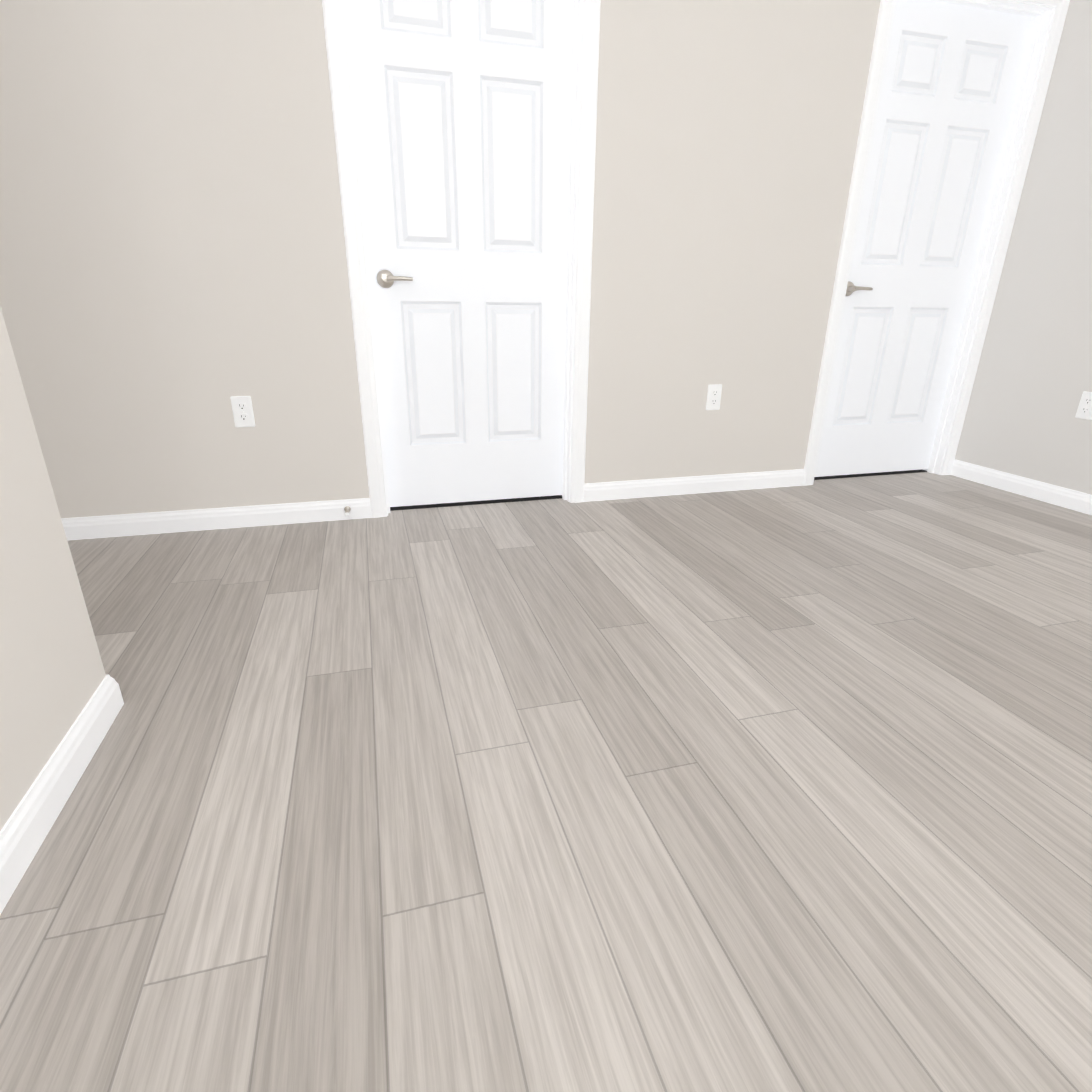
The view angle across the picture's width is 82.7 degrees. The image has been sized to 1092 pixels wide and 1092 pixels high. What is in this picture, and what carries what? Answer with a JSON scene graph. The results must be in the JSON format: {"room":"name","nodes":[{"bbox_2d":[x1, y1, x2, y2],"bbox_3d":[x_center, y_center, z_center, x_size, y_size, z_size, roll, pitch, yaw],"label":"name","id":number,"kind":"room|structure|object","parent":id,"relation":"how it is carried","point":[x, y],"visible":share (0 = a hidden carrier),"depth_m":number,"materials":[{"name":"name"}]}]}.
{"room":"empty bedroom","nodes":[
{"label":"empty bedroom","id":0,"kind":"room"},
{"bbox_2d":[0,307,105,830],"bbox_3d":[-0.498,-0.216,-0.746,0.120,2.596,3.627,-5,22,-15],"label":"wall","id":1,"kind":"structure","parent":0,"point":[52,674],"depth_m":1.08,"materials":[{"name":"grey paint"}]},
{"bbox_2d":[0,674,123,913],"bbox_3d":[-0.512,0.954,-0.288,0.146,0.083,3.640,-5,22,-15],"label":"baseboard","id":2,"kind":"structure","parent":1,"relation":"attached to","point":[25,830],"depth_m":1.07,"materials":[{"name":"white wood"}]},
{"bbox_2d":[0,0,880,517],"bbox_3d":[-0.117,-1.412,2.361,4.837,2.596,0.120,-5,22,-15],"label":"wall","id":3,"kind":"structure","parent":0,"point":[174,278],"depth_m":2.29,"materials":[{"name":"grey paint"}]},
{"bbox_2d":[61,498,371,540],"bbox_3d":[-1.496,-0.088,2.383,1.588,0.083,0.013,-5,22,-15],"label":"baseboard","id":4,"kind":"structure","parent":3,"relation":"attached to","point":[91,527],"depth_m":2.43,"materials":[{"name":"white wood"}]},
{"bbox_2d":[344,506,350,516],"bbox_3d":[-0.807,-0.137,2.517,0.026,0.026,0.088,-5,22,-15],"label":"spring door stop","id":5,"kind":"object","parent":4,"relation":"attached to","point":[347,509],"visible":1,"depth_m":2.52,"materials":[{"name":"white plastic"}]},
{"bbox_2d":[230,396,254,426],"bbox_3d":[-1.140,-0.505,2.332,0.070,0.115,0.008,-5,22,-15],"label":"electrical outlet","id":6,"kind":"object","parent":3,"relation":"attached to","point":[242,410],"visible":1,"depth_m":2.33,"materials":[{"name":"white plastic"}]},
{"bbox_2d":[347,0,572,506],"bbox_3d":[-0.288,-1.143,2.414,0.796,2.021,0.085,-5,22,-15],"label":"door","id":7,"kind":"structure","parent":3,"relation":"in","point":[463,113],"depth_m":2.40,"materials":[{"name":"white wood"}]},
{"bbox_2d":[322,0,599,517],"bbox_3d":[-0.285,-1.166,2.396,0.940,2.109,0.137,-5,22,-15],"label":"door frame","id":8,"kind":"structure","parent":3,"relation":"attached to","point":[584,57],"depth_m":2.35,"materials":[{"name":"white wood"}]},
{"bbox_2d":[584,469,804,501],"bbox_3d":[0.737,-0.295,2.981,1.173,0.083,0.013,-5,22,-15],"label":"baseboard","id":9,"kind":"structure","parent":3,"relation":"attached to","point":[603,491],"depth_m":2.96,"materials":[{"name":"white wood"}]},
{"bbox_2d":[706,384,721,409],"bbox_3d":[0.772,-0.681,2.843,0.070,0.115,0.008,-5,22,-15],"label":"electrical outlet","id":10,"kind":"object","parent":3,"relation":"attached to","point":[713,396],"visible":1,"depth_m":2.84,"materials":[{"name":"white plastic"}]},
{"bbox_2d":[814,0,1034,476],"bbox_3d":[1.746,-1.331,2.958,0.798,2.021,0.085,-5,22,-15],"label":"door","id":11,"kind":"structure","parent":3,"relation":"in","point":[952,72],"depth_m":2.91,"materials":[{"name":"white wood"}]},
{"bbox_2d":[803,0,1069,485],"bbox_3d":[1.749,-1.354,2.940,0.942,2.109,0.137,-5,22,-15],"label":"door frame","id":12,"kind":"structure","parent":3,"relation":"attached to","point":[1049,16],"depth_m":2.87,"materials":[{"name":"white wood"}]},
{"bbox_2d":[0,472,1091,1091],"bbox_3d":[0.444,0.574,0.949,5.077,0.080,5.843,-5,22,-15],"label":"floor","id":13,"kind":"structure","parent":0,"point":[768,790],"depth_m":1.10,"materials":[{"name":"wood"}]},
{"bbox_2d":[955,0,1091,494],"bbox_3d":[2.842,-0.895,1.106,0.120,2.596,5.843,-5,22,-15],"label":"wall","id":14,"kind":"structure","parent":0,"point":[1032,383],"depth_m":2.83,"materials":[{"name":"grey paint"}]},
{"bbox_2d":[950,459,1091,514],"bbox_3d":[2.868,0.414,1.205,0.013,0.083,4.853,-5,22,-15],"label":"baseboard","id":15,"kind":"structure","parent":14,"relation":"attached to","point":[1078,501],"depth_m":3.00,"materials":[{"name":"white wood"}]},
{"bbox_2d":[1075,391,1091,419],"bbox_3d":[2.371,-0.615,2.715,0.008,0.115,0.070,-5,22,-15],"label":"electrical outlet","id":16,"kind":"object","parent":14,"relation":"attached to","point":[1084,410],"visible":1,"depth_m":2.72,"materials":[{"name":"white plastic"}]}
]}

